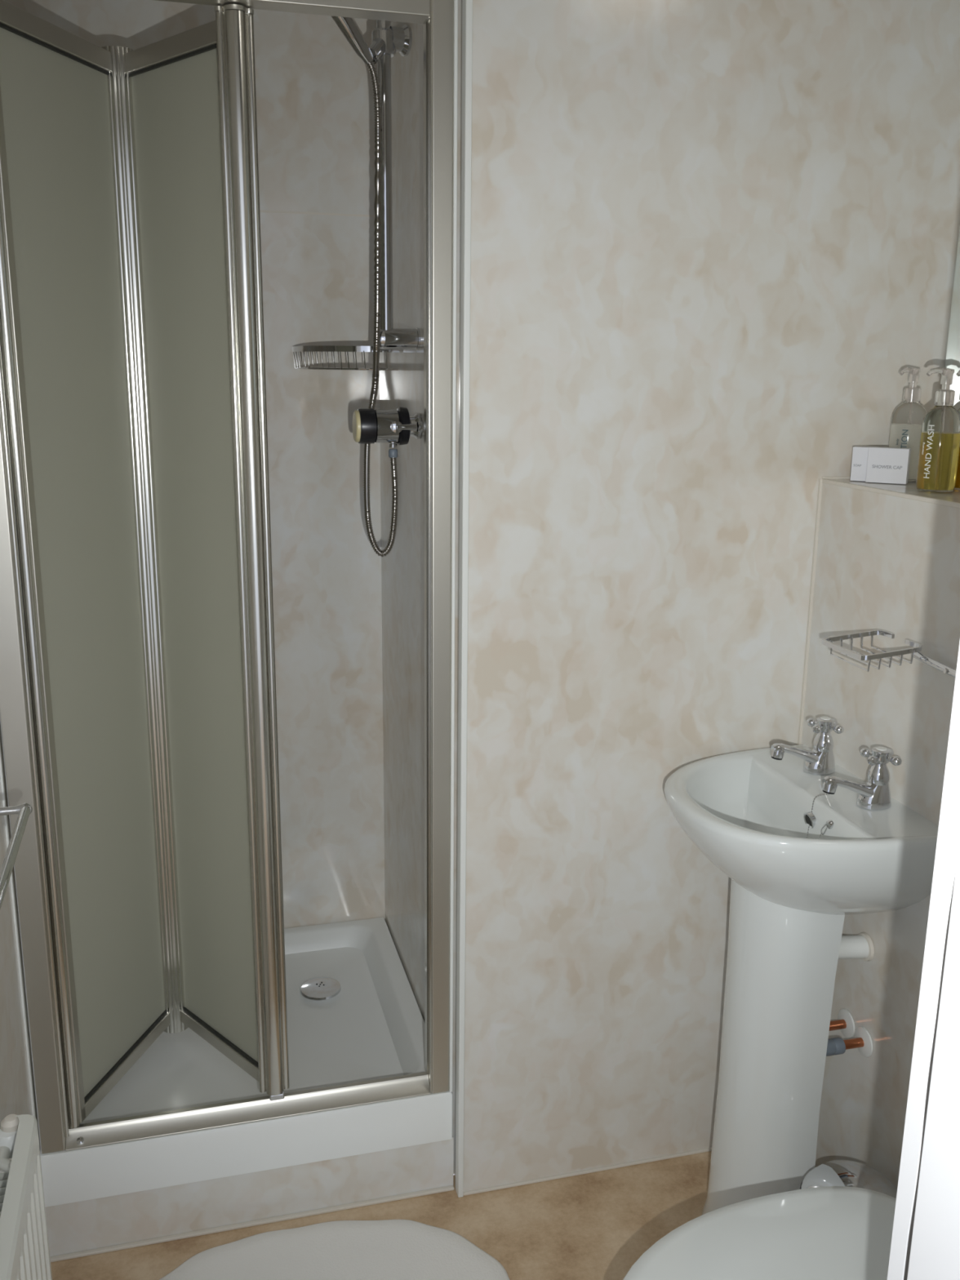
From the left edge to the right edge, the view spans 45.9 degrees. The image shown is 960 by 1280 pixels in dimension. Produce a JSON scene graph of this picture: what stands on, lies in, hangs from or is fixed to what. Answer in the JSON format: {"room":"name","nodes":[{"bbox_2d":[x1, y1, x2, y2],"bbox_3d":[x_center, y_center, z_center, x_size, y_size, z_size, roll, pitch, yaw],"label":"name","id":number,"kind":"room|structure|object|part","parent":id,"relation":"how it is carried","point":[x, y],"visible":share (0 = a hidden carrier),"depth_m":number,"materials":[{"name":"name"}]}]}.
{"room":"bathroom","nodes":[
{"label":"bathroom","id":0,"kind":"room"},
{"bbox_2d":[0,724,39,1173],"bbox_3d":[-0.690,-0.006,1.368,0.080,2.350,2.005,-3,14,-15],"label":"wall","id":1,"kind":"structure","parent":0,"point":[15,1086],"depth_m":1.73,"materials":[{"name":"beige laminate"}]},
{"bbox_2d":[0,803,32,909],"bbox_3d":[-0.509,0.293,1.071,0.088,0.036,0.732,-3,14,-15],"label":"towel rail","id":2,"kind":"object","parent":1,"relation":"attached to","point":[24,810],"visible":1,"depth_m":1.30,"materials":[{"name":"silver metal"}]},
{"bbox_2d":[0,746,35,1118],"bbox_3d":[-0.728,-0.078,1.661,0.004,2.350,0.009,-3,14,-15],"label":"trim","id":3,"kind":"structure","parent":1,"relation":"attached to","point":[1,763],"depth_m":1.80,"materials":[{"name":"white plastic"}]},
{"bbox_2d":[0,1114,52,1279],"bbox_3d":[-0.492,0.908,1.127,0.074,0.532,0.668,-3,14,-15],"label":"radiator","id":4,"kind":"object","parent":1,"relation":"attached to","point":[24,1252],"visible":1,"depth_m":1.30,"materials":[{"name":"white metal"}]},
{"bbox_2d":[4,0,385,928],"bbox_3d":[-0.560,-0.267,2.443,0.900,2.350,0.065,-3,14,-15],"label":"wall","id":5,"kind":"structure","parent":0,"point":[318,270],"depth_m":2.42,"materials":[{"name":"beige laminate"}]},
{"bbox_2d":[259,209,374,217],"bbox_3d":[-0.558,-0.862,2.264,0.715,0.004,0.006,-3,14,-15],"label":"trim","id":6,"kind":"structure","parent":5,"relation":"attached to","point":[260,211],"depth_m":2.32,"materials":[{"name":"beige"}]},
{"bbox_2d":[50,1151,711,1279],"bbox_3d":[0.442,1.433,0.581,2.000,0.050,3.400,-3,14,-15],"label":"floor","id":7,"kind":"structure","parent":0,"point":[597,1225],"depth_m":2.04,"materials":[{"name":"beige plastic"}]},
{"bbox_2d":[159,1219,509,1279],"bbox_3d":[-0.267,1.109,1.740,0.702,0.014,0.569,-3,14,-15],"label":"bath mat","id":8,"kind":"object","parent":7,"relation":"on","point":[385,1249],"visible":1,"depth_m":1.94,"materials":[{"name":"white fabric"}]},
{"bbox_2d":[622,1186,896,1279],"bbox_3d":[0.468,0.797,1.342,0.648,0.825,0.374,-3,14,-15],"label":"toilet","id":9,"kind":"object","parent":7,"relation":"on","point":[827,1233],"visible":0.59,"depth_m":1.41,"materials":[{"name":"white ceramic"}]},
{"bbox_2d":[701,879,844,1215],"bbox_3d":[0.477,0.710,1.931,0.158,0.715,0.188,-3,14,-15],"label":"pedestal","id":10,"kind":"object","parent":7,"relation":"on","point":[782,961],"visible":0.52,"depth_m":1.86,"materials":[{"name":"white ceramic"}]},
{"bbox_2d":[664,744,938,915],"bbox_3d":[0.475,0.330,1.837,0.340,0.179,0.431,-3,14,-15],"label":"basin","id":11,"kind":"object","parent":10,"relation":"on","point":[768,824],"visible":0.99,"depth_m":1.72,"materials":[{"name":"white ceramic"}]},
{"bbox_2d":[770,716,844,774],"bbox_3d":[0.547,0.176,1.913,0.122,0.093,0.056,0,14,-3],"label":"tap","id":12,"kind":"object","parent":11,"relation":"on","point":[820,760],"visible":1,"depth_m":1.90,"materials":[{"name":"silver metal"}]},
{"bbox_3d":[0.536,0.195,1.907,0.100,0.049,0.032,-3,14,-15],"label":"spout","id":13,"kind":"part","parent":12,"relation":"part of","materials":[{"name":"silver metal"}]},
{"bbox_2d":[803,748,835,774],"bbox_3d":[0.576,0.203,1.920,0.055,0.038,0.045,-3,14,-15],"label":"tap","id":14,"kind":"object","parent":12,"relation":"on","point":[817,761],"depth_m":1.90,"materials":[{"name":"silver metal"}]},
{"bbox_3d":[0.581,0.143,1.907,0.052,0.024,0.052,1,14,2],"label":"cross handle","id":15,"kind":"part","parent":12,"relation":"part of","materials":[{"name":"silver metal"}]},
{"bbox_3d":[0.520,0.310,1.813,0.082,0.128,0.022,-3,14,-15],"label":"overflow chain","id":16,"kind":"part","parent":11,"relation":"part of","materials":[{"name":"silver metal"}]},
{"bbox_3d":[0.491,0.331,1.795,0.113,0.108,0.011,9,16,32],"label":"plug chain","id":17,"kind":"part","parent":11,"relation":"part of","materials":[{"name":"silver metal"}]},
{"bbox_2d":[822,746,902,809],"bbox_3d":[0.588,0.212,1.764,0.122,0.093,0.056,0,14,-3],"label":"tap","id":18,"kind":"object","parent":11,"relation":"on","point":[875,793],"visible":1,"depth_m":1.75,"materials":[{"name":"silver metal"}]},
{"bbox_3d":[0.577,0.231,1.758,0.100,0.049,0.032,-3,14,-15],"label":"spout","id":19,"kind":"part","parent":18,"relation":"part of","materials":[{"name":"silver metal"}]},
{"bbox_2d":[856,781,891,809],"bbox_3d":[0.617,0.239,1.771,0.055,0.038,0.045,-3,14,-15],"label":"tap","id":20,"kind":"object","parent":18,"relation":"on","point":[872,795],"depth_m":1.75,"materials":[{"name":"silver metal"}]},
{"bbox_3d":[0.622,0.180,1.758,0.052,0.024,0.052,1,14,2],"label":"cross handle","id":21,"kind":"part","parent":18,"relation":"part of","materials":[{"name":"silver metal"}]},
{"bbox_2d":[799,1160,897,1198],"bbox_3d":[0.584,0.971,1.796,0.163,0.275,0.163,-3,14,-15],"label":"pedal bin","id":22,"kind":"object","parent":7,"relation":"on","point":[836,1172],"visible":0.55,"depth_m":1.78,"materials":[{"name":"silver metal"}]},
{"bbox_2d":[375,0,461,1173],"bbox_3d":[-0.085,-0.203,2.201,0.101,2.350,0.663,-3,14,-15],"label":"wall","id":23,"kind":"structure","parent":0,"point":[402,570],"depth_m":2.22,"materials":[{"name":"beige laminate"}]},
{"bbox_2d":[291,345,399,370],"bbox_3d":[-0.274,-0.567,2.279,0.183,0.045,0.244,-3,14,-15],"label":"basket","id":24,"kind":"object","parent":23,"relation":"attached to","point":[321,348],"visible":0.91,"depth_m":2.19,"materials":[{"name":"silver metal"}]},
{"bbox_2d":[352,406,423,447],"bbox_3d":[-0.167,-0.384,2.044,0.120,0.072,0.075,-3,14,-15],"label":"mixer valve","id":25,"kind":"object","parent":23,"relation":"attached to","point":[394,427],"visible":0.99,"depth_m":2.02,"materials":[{"name":"silver metal"}]},
{"bbox_2d":[363,60,398,557],"bbox_3d":[-0.177,-0.561,2.006,0.061,0.837,0.107,-3,14,-15],"label":"shower hose","id":26,"kind":"object","parent":25,"relation":"attached to","point":[393,453],"visible":0.93,"depth_m":1.98,"materials":[{"name":"silver metal"}]},
{"bbox_2d":[387,441,398,447],"bbox_3d":[-0.158,-0.357,2.056,0.020,0.014,0.020,-3,14,-15],"label":"outlet","id":27,"kind":"object","parent":25,"relation":"attached to","point":[392,444],"depth_m":2.05,"materials":[{"name":"silver metal"}]},
{"bbox_3d":[-0.130,-0.381,2.025,0.060,0.021,0.019,-3,14,-15],"label":"flow lever","id":28,"kind":"part","parent":25,"relation":"part of","materials":[{"name":"silver metal"}]},
{"bbox_2d":[368,19,420,350],"bbox_3d":[-0.155,-0.850,1.937,0.114,0.688,0.062,-9,17,-35],"label":"riser rail","id":29,"kind":"object","parent":23,"relation":"attached to","point":[387,39],"visible":0.82,"depth_m":1.94,"materials":[{"name":"silver metal"}]},
{"bbox_2d":[330,15,373,64],"bbox_3d":[-0.257,-1.020,1.782,0.076,0.182,0.194,10,16,33],"label":"shower","id":30,"kind":"object","parent":29,"relation":"attached to","point":[348,28],"visible":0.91,"depth_m":1.82,"materials":[{"name":"silver metal"}]},
{"bbox_3d":[-0.163,-0.858,1.940,0.024,0.655,0.024,-3,14,-15],"label":"rail","id":31,"kind":"part","parent":29,"relation":"part of","materials":[{"name":"silver metal"}]},
{"bbox_2d":[448,0,457,1092],"bbox_3d":[-0.044,-0.217,1.826,0.006,2.144,0.020,-3,14,-15],"label":"trim","id":32,"kind":"structure","parent":23,"relation":"attached to","point":[455,2],"depth_m":1.82,"materials":[{"name":"white plastic"}]},
{"bbox_2d":[45,0,959,1257],"bbox_3d":[0.072,-0.123,1.879,1.662,2.350,0.055,-3,14,-15],"label":"wall","id":33,"kind":"structure","parent":0,"point":[713,242],"depth_m":1.89,"materials":[{"name":"beige laminate"}]},
{"bbox_2d":[40,917,453,1207],"bbox_3d":[-0.484,0.812,2.321,0.713,0.097,0.700,-3,14,-15],"label":"shower tray","id":34,"kind":"object","parent":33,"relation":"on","point":[354,1015],"visible":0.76,"depth_m":2.16,"materials":[{"name":"white plastic"}]},
{"bbox_2d":[0,0,453,1154],"bbox_3d":[-0.431,-0.089,1.929,0.702,1.840,0.348,-3,14,-15],"label":"shower door","id":35,"kind":"structure","parent":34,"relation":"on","point":[139,722],"depth_m":1.85,"materials":[{"name":"glass"}]},
{"bbox_3d":[-0.685,-0.049,1.708,0.018,1.817,0.031,11,17,37],"label":"hinge post","id":36,"kind":"part","parent":35,"relation":"part of","materials":[{"name":"silver metal"}]},
{"bbox_3d":[-0.642,-0.059,1.882,0.005,1.694,0.305,4,14,13],"label":"frosted pane","id":37,"kind":"part","parent":35,"relation":"part of","materials":[{"name":"grey glass"}]},
{"bbox_3d":[-0.640,-0.063,1.889,0.022,1.742,0.347,4,14,13],"label":"door","id":38,"kind":"part","parent":35,"relation":"part of","materials":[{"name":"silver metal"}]},
{"bbox_3d":[-0.479,-0.073,1.940,0.022,1.742,0.333,-13,19,-43],"label":"door","id":39,"kind":"part","parent":35,"relation":"part of","materials":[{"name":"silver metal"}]},
{"bbox_3d":[-0.476,-0.071,1.938,0.005,1.694,0.281,-13,19,-43],"label":"frosted pane","id":40,"kind":"part","parent":35,"relation":"part of","materials":[{"name":"grey glass"}]},
{"bbox_3d":[-0.380,-0.920,1.577,0.630,0.056,0.043,-3,14,-15],"label":"rail","id":41,"kind":"part","parent":35,"relation":"part of","materials":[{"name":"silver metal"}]},
{"bbox_2d":[49,1146,711,1262],"bbox_3d":[-0.083,1.028,2.101,1.357,0.006,0.028,-3,14,-15],"label":"baseboard","id":42,"kind":"structure","parent":33,"relation":"attached to","point":[217,1229],"depth_m":2.06,"materials":[{"name":"beige"}]},
{"bbox_2d":[455,0,472,1197],"bbox_3d":[-0.026,-0.112,1.831,0.010,2.350,0.024,-3,14,-15],"label":"trim","id":43,"kind":"structure","parent":33,"relation":"attached to","point":[467,5],"depth_m":1.82,"materials":[{"name":"white plastic"}]},
{"bbox_2d":[801,483,959,1187],"bbox_3d":[0.838,0.489,1.601,0.225,1.308,1.145,-3,14,-15],"label":"wall","id":44,"kind":"structure","parent":0,"point":[886,562],"depth_m":1.83,"materials":[{"name":"beige laminate"}]},
{"bbox_2d":[797,478,822,744],"bbox_3d":[0.581,0.360,2.107,0.006,1.314,0.006,-3,14,-15],"label":"trim","id":45,"kind":"structure","parent":44,"relation":"attached to","point":[820,483],"depth_m":2.00,"materials":[{"name":"beige plastic"}]},
{"bbox_2d":[829,1008,854,1038],"bbox_3d":[0.587,0.666,1.949,0.102,0.049,0.049,-3,14,-15],"label":"supply pipe","id":46,"kind":"object","parent":44,"relation":"attached to","point":[845,1023],"visible":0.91,"depth_m":1.95,"materials":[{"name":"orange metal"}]},
{"bbox_2d":[826,1026,872,1057],"bbox_3d":[0.601,0.681,1.900,0.102,0.049,0.049,-3,14,-15],"label":"supply pipe","id":47,"kind":"object","parent":44,"relation":"attached to","point":[862,1041],"visible":0.82,"depth_m":1.90,"materials":[{"name":"orange metal"}]},
{"bbox_2d":[838,932,874,960],"bbox_3d":[0.604,0.513,1.889,0.091,0.047,0.046,-1,14,-7],"label":"pipe","id":48,"kind":"object","parent":44,"relation":"attached to","point":[860,945],"visible":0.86,"depth_m":1.88,"materials":[{"name":"white plastic"}]},
{"bbox_2d":[821,630,956,677],"bbox_3d":[0.627,0.034,1.662,0.095,0.042,0.305,-4,14,-18],"label":"basket","id":49,"kind":"object","parent":44,"relation":"attached to","point":[915,652],"visible":1,"depth_m":1.70,"materials":[{"name":"silver metal"}]},
{"bbox_3d":[0.682,0.048,1.621,0.021,0.036,0.187,-3,14,-16],"label":"support arm","id":50,"kind":"part","parent":49,"relation":"part of","materials":[{"name":"silver metal"}]},
{"bbox_2d":[822,478,959,508],"bbox_3d":[0.738,-0.143,1.417,0.006,0.007,1.144,-3,14,-15],"label":"trim","id":51,"kind":"structure","parent":44,"relation":"attached to","point":[932,500],"depth_m":1.75,"materials":[{"name":"beige"}]},
{"bbox_2d":[829,478,959,502],"bbox_3d":[0.847,-0.148,1.446,0.221,0.005,1.145,-3,14,-15],"label":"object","id":52,"kind":"structure","parent":44,"relation":"on","point":[910,487],"depth_m":1.79,"materials":[{"name":"beige laminate"}]},
{"bbox_2d":[821,475,850,479],"bbox_3d":[0.698,-0.285,1.981,0.225,0.004,0.004,-3,14,-15],"label":"trim","id":53,"kind":"structure","parent":52,"relation":"attached to","point":[846,477],"depth_m":1.96,"materials":[{"name":"beige plastic"}]},
{"bbox_2d":[849,445,881,481],"bbox_3d":[0.658,-0.298,1.916,0.052,0.056,0.030,7,15,26],"label":"carton","id":54,"kind":"object","parent":52,"relation":"on","point":[860,454],"visible":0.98,"depth_m":1.91,"materials":[{"name":"white cardboard"}]},
{"bbox_2d":[865,446,911,484],"bbox_3d":[0.679,-0.291,1.886,0.064,0.058,0.020,8,15,27],"label":"box","id":55,"kind":"object","parent":52,"relation":"on","point":[884,464],"visible":1,"depth_m":1.88,"materials":[{"name":"white cardboard"}]},
{"bbox_2d":[888,366,926,480],"bbox_3d":[0.724,-0.364,1.911,0.058,0.187,0.058,3,14,8],"label":"pump bottle","id":56,"kind":"object","parent":52,"relation":"on","point":[907,419],"visible":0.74,"depth_m":1.89,"materials":[{"name":"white plastic"}]},
{"bbox_2d":[915,367,959,492],"bbox_3d":[0.712,-0.325,1.749,0.058,0.187,0.058,6,15,22],"label":"pump bottle","id":57,"kind":"object","parent":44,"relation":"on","point":[940,440],"visible":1,"depth_m":1.73,"materials":[{"name":"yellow plastic"}]},
{"bbox_2d":[954,369,959,489],"bbox_3d":[0.767,-0.331,1.776,0.058,0.187,0.058,5,14,17],"label":"pump bottle","id":58,"kind":"object","parent":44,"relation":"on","point":[957,480],"visible":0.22,"depth_m":1.77,"materials":[{"name":"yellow plastic"}]},
{"bbox_3d":[0.368,0.167,0.705,1.850,2.350,0.095,-3,14,-15],"label":"wall","id":59,"kind":"structure","parent":0,"visible":0},
{"bbox_2d":[887,641,959,1279],"bbox_3d":[0.338,0.284,0.791,0.067,2.080,0.021,-3,14,-15],"label":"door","id":60,"kind":"structure","parent":59,"relation":"attached to","point":[948,830],"depth_m":0.77,"materials":[{"name":"white paint"}]},
{"bbox_2d":[903,870,955,1279],"bbox_3d":[0.319,0.297,0.779,0.021,2.060,0.006,-3,14,-15],"label":"trim","id":61,"kind":"structure","parent":59,"relation":"attached to","point":[909,1241],"depth_m":0.78,"materials":[{"name":"grey plastic"}]},
{"bbox_2d":[906,836,959,1279],"bbox_3d":[0.346,0.313,0.715,0.042,2.060,0.138,-3,14,-15],"label":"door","id":62,"kind":"structure","parent":59,"relation":"in","point":[935,1251],"depth_m":0.76,"materials":[{"name":"white paint"}]},
{"bbox_3d":[1.009,-0.008,1.451,0.080,2.350,1.285,-3,14,-15],"label":"wall","id":63,"kind":"structure","parent":0,"visible":0},
{"bbox_2d":[944,226,959,409],"bbox_3d":[0.936,-0.595,1.438,0.006,0.806,0.989,-3,14,-15],"label":"wall mirror","id":64,"kind":"object","parent":63,"relation":"attached to","point":[953,353],"visible":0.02,"depth_m":1.93,"materials":[{"name":"clear glass"}]}
]}

